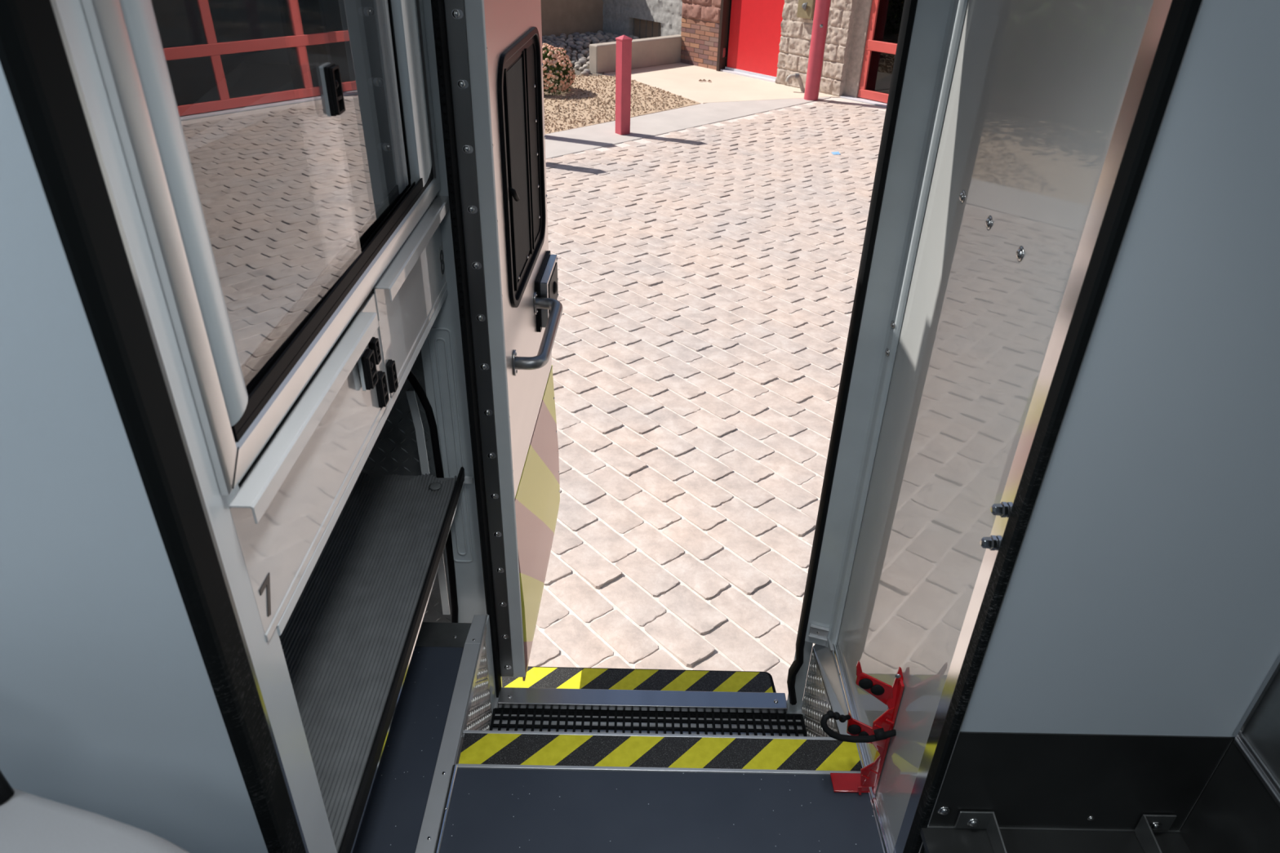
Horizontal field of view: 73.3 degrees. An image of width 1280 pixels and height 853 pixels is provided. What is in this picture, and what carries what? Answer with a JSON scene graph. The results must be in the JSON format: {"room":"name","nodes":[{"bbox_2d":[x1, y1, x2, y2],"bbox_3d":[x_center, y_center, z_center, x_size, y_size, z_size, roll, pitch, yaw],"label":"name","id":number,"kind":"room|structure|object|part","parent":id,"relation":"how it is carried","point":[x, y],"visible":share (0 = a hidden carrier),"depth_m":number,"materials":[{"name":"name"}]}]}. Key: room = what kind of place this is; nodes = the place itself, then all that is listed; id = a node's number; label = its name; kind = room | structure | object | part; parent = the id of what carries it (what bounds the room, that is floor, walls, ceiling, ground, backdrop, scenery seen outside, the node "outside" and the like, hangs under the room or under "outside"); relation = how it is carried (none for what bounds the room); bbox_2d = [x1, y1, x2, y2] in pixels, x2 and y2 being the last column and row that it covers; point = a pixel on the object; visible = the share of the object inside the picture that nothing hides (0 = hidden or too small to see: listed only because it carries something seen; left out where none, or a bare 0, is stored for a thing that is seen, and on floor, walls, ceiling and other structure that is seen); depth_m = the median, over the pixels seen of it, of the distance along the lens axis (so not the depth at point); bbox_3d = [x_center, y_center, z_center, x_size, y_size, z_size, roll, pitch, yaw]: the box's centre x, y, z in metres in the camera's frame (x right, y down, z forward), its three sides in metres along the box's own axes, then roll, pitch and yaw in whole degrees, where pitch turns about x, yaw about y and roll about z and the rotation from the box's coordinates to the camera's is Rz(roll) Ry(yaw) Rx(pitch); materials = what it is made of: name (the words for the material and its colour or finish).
{"room":"ambulance interior","nodes":[
{"label":"ambulance interior","id":0,"kind":"room"},
{"bbox_2d":[421,0,502,687],"bbox_3d":[-0.015,-0.195,1.603,4.400,2.250,0.195,1,32,-1],"label":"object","id":1,"kind":"structure","parent":0,"point":[442,351],"depth_m":1.67,"materials":[{"name":"grey paint"}]},
{"bbox_2d":[415,614,488,852],"bbox_3d":[-0.350,0.940,1.041,0.041,0.030,1.985,1,32,-1],"label":"trim","id":2,"kind":"structure","parent":1,"relation":"attached to","point":[430,839],"depth_m":1.59,"materials":[{"name":"metal"}]},
{"bbox_2d":[442,0,563,680],"bbox_3d":[-0.234,-0.306,1.868,0.116,1.820,0.697,3,32,1],"label":"door","id":3,"kind":"structure","parent":1,"relation":"in","point":[495,55],"depth_m":1.72,"materials":[{"name":"grey paint"}]},
{"bbox_3d":[-0.239,-0.539,1.763,0.004,0.452,0.458,2,32,1],"label":"frame","id":4,"kind":"part","parent":3,"relation":"part of","materials":[{"name":"black plastic"}]},
{"bbox_3d":[-0.258,0.226,2.227,0.015,0.529,0.645,2,32,1],"label":"reflective panel","id":5,"kind":"part","parent":3,"relation":"part of","materials":[{"name":"plastic"}]},
{"bbox_3d":[-0.215,-0.206,1.869,0.068,0.031,0.319,2,32,1],"label":"grab handle","id":6,"kind":"part","parent":3,"relation":"part of","materials":[{"name":"grey metal"}]},
{"bbox_2d":[501,666,776,693],"bbox_3d":[-0.018,0.767,2.258,0.775,0.036,0.320,1,32,-1],"label":"hazard stripe","id":7,"kind":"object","parent":1,"relation":"attached to","point":[558,677],"depth_m":2.35,"materials":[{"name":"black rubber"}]},
{"bbox_2d":[497,687,787,713],"bbox_3d":[0.006,0.642,2.003,0.668,0.038,0.047,1,32,-1],"label":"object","id":8,"kind":"structure","parent":1,"relation":"attached to","point":[508,697],"depth_m":1.99,"materials":[{"name":"silver metal"}]},
{"bbox_2d":[431,0,917,705],"bbox_3d":[0.031,-0.121,1.540,0.706,1.823,0.024,3,32,2],"label":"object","id":9,"kind":"structure","parent":1,"relation":"attached to","point":[909,8],"depth_m":1.48,"materials":[{"name":"black rubber"}]},
{"bbox_2d":[808,623,892,852],"bbox_3d":[0.389,0.948,1.024,0.058,0.039,1.952,1,32,-1],"label":"trim","id":10,"kind":"structure","parent":1,"relation":"attached to","point":[816,632],"depth_m":1.68,"materials":[{"name":"metal"}]},
{"bbox_2d":[786,0,968,713],"bbox_3d":[0.401,-0.149,1.501,0.072,2.200,0.086,1,32,-1],"label":"trim","id":11,"kind":"structure","parent":1,"relation":"attached to","point":[937,28],"depth_m":1.43,"materials":[{"name":"grey paint"}]},
{"bbox_2d":[462,615,850,741],"bbox_3d":[-0.009,0.607,1.853,0.855,0.274,0.378,1,32,-1],"label":"step","id":12,"kind":"structure","parent":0,"point":[823,693],"depth_m":1.89,"materials":[{"name":"metal"}]},
{"bbox_2d":[488,707,807,737],"bbox_3d":[0.019,0.735,1.878,0.715,0.016,0.271,1,32,-1],"label":"step grating","id":13,"kind":"object","parent":12,"relation":"on","point":[526,712],"visible":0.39,"depth_m":1.97,"materials":[{"name":"black metal"}]},
{"bbox_2d":[440,768,883,852],"bbox_3d":[0.037,1.315,0.460,0.747,0.020,2.604,1,32,-1],"label":"floor","id":14,"kind":"structure","parent":0,"point":[491,811],"depth_m":1.49,"materials":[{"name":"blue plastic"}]},
{"bbox_2d":[456,729,862,775],"bbox_3d":[0.040,0.613,1.598,0.747,0.024,0.081,1,32,-1],"label":"step nosing","id":15,"kind":"structure","parent":14,"relation":"on","point":[481,749],"depth_m":1.59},
{"bbox_2d":[820,660,904,795],"bbox_3d":[0.367,0.521,1.454,0.146,0.305,0.070,1,32,-1],"label":"bracket","id":16,"kind":"object","parent":14,"relation":"on","point":[882,731],"visible":0.95,"depth_m":1.42,"materials":[{"name":"red metal"}]},
{"bbox_3d":[0.418,0.524,1.461,0.005,0.273,0.030,1,32,-1],"label":"plate","id":17,"kind":"part","parent":16,"relation":"part of","materials":[{"name":"red metal"}]},
{"bbox_2d":[837,0,1279,852],"bbox_3d":[0.631,0.114,0.706,0.420,1.800,1.685,1,32,-1],"label":"wall panel","id":18,"kind":"object","parent":14,"relation":"on","point":[1067,558],"depth_m":1.05,"materials":[{"name":"metal"}]},
{"bbox_3d":[0.496,0.633,1.200,0.050,0.042,0.182,1,32,-1],"label":"angle bracket","id":19,"kind":"part","parent":18,"relation":"part of","materials":[{"name":"black metal"}]},
{"bbox_3d":[0.520,0.633,1.201,0.003,0.042,0.182,1,32,-1],"label":"leg","id":20,"kind":"part","parent":18,"relation":"part of","materials":[{"name":"metal"}]},
{"bbox_3d":[0.444,-0.030,0.915,0.012,1.784,0.026,1,32,-1],"label":"edge trim","id":21,"kind":"part","parent":18,"relation":"part of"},
{"bbox_3d":[0.652,-0.182,0.818,0.390,1.414,0.014,1,32,-1],"label":"panel","id":22,"kind":"part","parent":18,"relation":"part of","materials":[{"name":"grey metal"}]},
{"bbox_3d":[0.744,0.639,1.203,0.003,0.042,0.182,1,32,-1],"label":"leg","id":23,"kind":"part","parent":18,"relation":"part of","materials":[{"name":"metal"}]},
{"bbox_3d":[0.767,0.639,1.204,0.049,0.042,0.182,1,32,-1],"label":"angle bracket","id":24,"kind":"part","parent":18,"relation":"part of","materials":[{"name":"black metal"}]},
{"bbox_3d":[0.817,0.708,0.716,0.008,0.018,1.080,1,32,-1],"label":"angle rail","id":25,"kind":"part","parent":18,"relation":"part of","materials":[{"name":"silver metal"}]},
{"bbox_3d":[-1.307,1.416,0.229,1.858,0.020,2.100,1,32,-1],"label":"floor","id":26,"kind":"structure","parent":0,"visible":0},
{"bbox_2d":[0,770,189,852],"bbox_3d":[-0.528,0.649,0.696,0.551,0.838,0.363,1,32,-1],"label":"seat cushion","id":27,"kind":"object","parent":26,"relation":"on","point":[29,823],"visible":1,"depth_m":0.58,"materials":[{"name":"white leather"}]},
{"bbox_2d":[0,0,473,852],"bbox_3d":[-1.269,-0.237,1.322,1.885,1.950,1.595,1,32,-1],"label":"storage cabinet","id":28,"kind":"object","parent":26,"relation":"on","point":[228,607],"visible":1,"depth_m":0.80,"materials":[{"name":"grey metal"}]},
{"bbox_3d":[-1.280,0.093,0.662,1.860,1.820,0.015,1,32,-1],"label":"panel","id":29,"kind":"part","parent":28,"relation":"part of","materials":[{"name":"grey metal"}]},
{"bbox_3d":[-0.349,0.101,0.674,0.012,1.796,0.044,1,32,-1],"label":"edge trim","id":30,"kind":"part","parent":28,"relation":"part of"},
{"bbox_3d":[-0.338,0.015,0.961,0.022,0.160,0.460,1,32,-1],"label":"lift panel","id":31,"kind":"part","parent":28,"relation":"part of","materials":[{"name":"silver metal"}]},
{"bbox_3d":[-0.337,-0.365,0.932,0.004,0.052,0.027,1,32,-1],"label":"backing plate","id":32,"kind":"part","parent":28,"relation":"part of","materials":[{"name":"grey metal"}]},
{"bbox_3d":[-0.331,-0.365,0.933,0.009,0.050,0.026,1,32,-1],"label":"finger pull","id":33,"kind":"part","parent":28,"relation":"part of","materials":[{"name":"black plastic"}]},
{"bbox_3d":[-0.343,-0.071,1.069,0.004,0.048,0.027,1,32,-1],"label":"backing plate","id":34,"kind":"part","parent":28,"relation":"part of","materials":[{"name":"silver metal"}]},
{"bbox_3d":[-0.336,-0.071,1.069,0.009,0.046,0.026,1,32,-1],"label":"finger pull","id":35,"kind":"part","parent":28,"relation":"part of","materials":[{"name":"black plastic"}]},
{"bbox_3d":[-0.342,-0.097,1.110,0.009,0.034,0.018,1,32,-1],"label":"finger pull","id":36,"kind":"part","parent":28,"relation":"part of","materials":[{"name":"black plastic"}]},
{"bbox_3d":[-0.344,-0.049,1.147,0.009,0.046,0.022,1,32,-1],"label":"finger pull","id":37,"kind":"part","parent":28,"relation":"part of","materials":[{"name":"black plastic"}]},
{"bbox_3d":[-0.344,-0.070,1.192,0.009,0.044,0.020,1,32,-1],"label":"finger pull","id":38,"kind":"part","parent":28,"relation":"part of","materials":[{"name":"black plastic"}]},
{"bbox_3d":[-0.338,-0.217,1.332,0.022,0.164,0.404,1,32,-1],"label":"lift panel","id":39,"kind":"part","parent":28,"relation":"part of","materials":[{"name":"silver metal"}]},
{"bbox_3d":[-0.447,0.452,1.835,0.172,0.022,0.070,1,32,-1],"label":"kick plate","id":40,"kind":"part","parent":28,"relation":"part of","materials":[{"name":"metal"}]},
{"label":"outside","id":41,"kind":"structure","parent":0,"visible":0},
{"bbox_2d":[536,73,886,671],"bbox_3d":[-0.030,-5.028,12.171,60.000,0.001,54.000,1,32,-1],"label":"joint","id":42,"kind":"structure","parent":41,"point":[717,651],"depth_m":3.99,"materials":[{"name":"grey concrete"}]},
{"bbox_2d":[602,0,872,97],"bbox_3d":[4.299,-5.823,9.820,2.551,4.060,12.360,-23,39,-34],"label":"wall","id":43,"kind":"structure","parent":42,"relation":"on","point":[697,21],"depth_m":11.38,"materials":[{"name":"stone"}]},
{"bbox_2d":[633,17,661,38],"bbox_3d":[0.145,-6.104,13.444,0.510,0.500,0.578,1,32,-1],"label":"air vent","id":44,"kind":"object","parent":43,"relation":"in","point":[643,28],"depth_m":13.41,"materials":[{"name":"metal"}]},
{"bbox_2d":[715,0,784,82],"bbox_3d":[1.553,-5.853,11.437,0.170,2.250,1.132,-23,39,-34],"label":"door","id":45,"kind":"structure","parent":43,"relation":"in","point":[749,35],"depth_m":11.84,"materials":[{"name":"red paint"}]},
{"bbox_3d":[1.553,-5.853,11.437,0.170,2.250,1.132,-23,39,-34],"label":"frame","id":46,"kind":"part","parent":45,"relation":"part of","materials":[{"name":"red metal"}]},
{"bbox_2d":[796,0,815,20],"bbox_3d":[2.095,-5.297,10.782,0.113,0.360,0.268,-25,41,-36],"label":"box","id":47,"kind":"object","parent":43,"relation":"attached to","point":[806,8],"visible":0.82,"depth_m":10.79,"materials":[{"name":"beige metal"}]},
{"bbox_2d":[840,95,887,106],"bbox_3d":[4.650,-2.933,8.988,0.220,0.012,6.250,-23,39,-34],"label":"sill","id":48,"kind":"structure","parent":43,"relation":"attached to","point":[858,99],"depth_m":10.72,"materials":[{"name":"grey concrete"}]},
{"bbox_2d":[857,0,904,102],"bbox_3d":[4.467,-4.164,8.600,0.060,2.465,5.130,-23,39,-34],"label":"garage door","id":49,"kind":"structure","parent":43,"relation":"in","point":[886,15],"depth_m":10.43,"materials":[{"name":"red paint"}]},
{"bbox_3d":[4.432,-3.160,9.223,0.060,0.100,5.120,-23,39,-34],"label":"rail","id":50,"kind":"part","parent":49,"relation":"part of","materials":[{"name":"red metal"}]},
{"bbox_3d":[4.447,-3.639,8.928,0.060,0.115,5.120,-23,39,-34],"label":"rail","id":51,"kind":"part","parent":49,"relation":"part of","materials":[{"name":"red metal"}]},
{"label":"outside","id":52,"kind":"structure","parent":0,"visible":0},
{"bbox_2d":[545,97,831,159],"bbox_3d":[-1.076,-2.649,8.291,0.746,0.050,9.216,28,40,36],"label":"concrete curb","id":53,"kind":"object","parent":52,"point":[557,144],"visible":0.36,"depth_m":9.34,"materials":[{"name":"concrete"}]},
{"bbox_2d":[615,34,632,134],"bbox_3d":[-0.169,-3.446,8.688,0.122,0.945,0.122,-19,37,-30],"label":"bollard","id":54,"kind":"object","parent":53,"relation":"on","point":[624,42],"visible":1,"depth_m":8.64,"materials":[{"name":"red metal"}]},
{"bbox_2d":[804,0,831,100],"bbox_3d":[2.177,-5.345,9.977,0.176,2.950,0.183,1,32,-1],"label":"pole","id":55,"kind":"object","parent":53,"relation":"on","point":[821,12],"visible":1,"depth_m":10.39,"materials":[{"name":"metal"}]},
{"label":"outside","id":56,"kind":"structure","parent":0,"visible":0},
{"bbox_2d":[543,75,701,133],"bbox_3d":[-4.150,-3.415,9.357,9.770,0.022,11.500,1,32,-1],"label":"gravel bed","id":57,"kind":"object","parent":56,"point":[548,95],"visible":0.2,"depth_m":10.29,"materials":[{"name":"beige gravel"}]},
{"bbox_2d":[542,43,575,95],"bbox_3d":[-1.187,-4.408,10.590,0.778,0.587,0.809,-4,32,-10],"label":"flowering shrub","id":58,"kind":"object","parent":57,"relation":"on","point":[552,58],"visible":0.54,"depth_m":10.43,"materials":[{"name":"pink plant"}]},
{"bbox_2d":[540,0,603,37],"bbox_3d":[-4.990,-5.320,10.453,11.500,2.030,0.123,-23,39,-34],"label":"wall","id":59,"kind":"structure","parent":57,"relation":"on","point":[558,17],"depth_m":13.57,"materials":[{"name":"beige paint"}]},
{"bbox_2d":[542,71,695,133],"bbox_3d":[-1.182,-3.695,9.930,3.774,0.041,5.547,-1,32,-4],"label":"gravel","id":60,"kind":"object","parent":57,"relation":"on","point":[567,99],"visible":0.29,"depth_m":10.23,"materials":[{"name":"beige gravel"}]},
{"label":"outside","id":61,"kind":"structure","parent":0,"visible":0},
{"bbox_2d":[542,37,607,75],"bbox_3d":[-2.127,-5.455,12.618,4.200,0.200,3.200,1,32,-1],"label":"mound","id":62,"kind":"object","parent":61,"point":[576,71],"visible":0.06,"depth_m":12.05,"materials":[{"name":"stone"}]},
{"bbox_2d":[571,44,577,48],"bbox_3d":[-0.964,-5.579,12.619,0.092,0.061,0.083,23,38,31],"label":"rock","id":63,"kind":"object","parent":62,"relation":"on","point":[573,46],"visible":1,"depth_m":12.59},
{"bbox_2d":[574,64,580,69],"bbox_3d":[-0.870,-5.012,11.979,0.084,0.064,0.078,6,32,7],"label":"rock","id":64,"kind":"object","parent":62,"relation":"on","point":[577,66],"visible":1,"depth_m":11.95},
{"bbox_2d":[574,61,581,66],"bbox_3d":[-0.868,-5.080,12.058,0.091,0.074,0.102,9,32,11],"label":"rock","id":65,"kind":"object","parent":62,"relation":"on","point":[577,62],"visible":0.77,"depth_m":12.03,"materials":[{"name":"grey stone"}]},
{"bbox_2d":[575,44,583,50],"bbox_3d":[-0.883,-5.526,12.566,0.107,0.087,0.104,4,32,3],"label":"rock","id":66,"kind":"object","parent":62,"relation":"on","point":[578,47],"visible":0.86,"depth_m":12.53,"materials":[{"name":"grey stone"}]},
{"bbox_2d":[578,57,586,65],"bbox_3d":[-0.808,-5.156,12.149,0.133,0.091,0.106,9,32,11],"label":"rock","id":67,"kind":"object","parent":62,"relation":"on","point":[583,61],"visible":0.86,"depth_m":12.11,"materials":[{"name":"grey stone"}]},
{"bbox_2d":[581,49,588,55],"bbox_3d":[-0.805,-5.411,12.440,0.104,0.080,0.102,-19,37,-30],"label":"rock","id":68,"kind":"object","parent":62,"relation":"on","point":[584,52],"visible":0.92,"depth_m":12.40,"materials":[{"name":"grey stone"}]},
{"bbox_2d":[581,71,589,75],"bbox_3d":[-0.750,-4.822,11.754,0.101,0.073,0.090,-24,40,-35],"label":"rock","id":69,"kind":"object","parent":62,"relation":"on","point":[583,73],"visible":0.99,"depth_m":11.72,"materials":[{"name":"grey stone"}]},
{"bbox_2d":[582,43,589,48],"bbox_3d":[-0.781,-5.595,12.644,0.099,0.078,0.104,-9,33,-18],"label":"rock","id":70,"kind":"object","parent":62,"relation":"on","point":[585,46],"visible":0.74,"depth_m":12.61,"materials":[{"name":"grey stone"}]},
{"bbox_2d":[582,64,589,68],"bbox_3d":[-0.754,-5.023,11.996,0.092,0.064,0.084,26,39,34],"label":"rock","id":71,"kind":"object","parent":62,"relation":"on","point":[585,66],"visible":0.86,"depth_m":11.96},
{"bbox_2d":[583,68,591,74],"bbox_3d":[-0.727,-4.889,11.839,0.104,0.072,0.085,13,33,17],"label":"rock","id":72,"kind":"object","parent":62,"relation":"on","point":[585,69],"visible":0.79,"depth_m":11.81,"materials":[{"name":"grey stone"}]},
{"bbox_2d":[596,35,604,38],"bbox_3d":[-0.616,-6.031,13.356,0.132,0.089,0.144,3,32,2],"label":"rock","id":73,"kind":"object","parent":62,"relation":"on","point":[597,36],"visible":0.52,"depth_m":13.33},
{"bbox_2d":[604,32,613,36],"bbox_3d":[-0.483,-6.239,13.702,0.152,0.073,0.113,-25,40,-36],"label":"rock","id":74,"kind":"object","parent":62,"relation":"on","point":[608,34],"visible":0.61,"depth_m":13.66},
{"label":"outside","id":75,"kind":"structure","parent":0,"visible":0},
{"bbox_2d":[528,99,885,700],"bbox_3d":[1.813,0.172,3.811,11.520,0.024,11.911,-23,39,-34],"label":"pavers","id":76,"kind":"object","parent":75,"point":[570,634],"visible":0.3,"depth_m":4.48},
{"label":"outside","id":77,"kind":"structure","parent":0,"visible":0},
{"bbox_2d":[603,62,841,103],"bbox_3d":[0.952,-4.587,11.534,1.917,0.050,3.254,-20,38,-31],"label":"ground slab","id":78,"kind":"structure","parent":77,"point":[679,78],"depth_m":11.40,"materials":[{"name":"beige concrete"}]},
{"bbox_2d":[589,34,681,73],"bbox_3d":[0.005,-5.372,12.373,1.836,0.368,0.170,-26,41,-37],"label":"wall","id":79,"kind":"structure","parent":78,"relation":"on","point":[663,50],"depth_m":12.29,"materials":[{"name":"concrete"}]},
{"bbox_2d":[786,73,804,92],"bbox_3d":[2.015,-4.426,11.099,0.277,0.254,0.062,1,32,-1],"label":"drain pipe","id":80,"kind":"object","parent":78,"relation":"on","point":[797,76],"visible":0.96,"depth_m":11.05,"materials":[{"name":"beige metal"}]}
]}

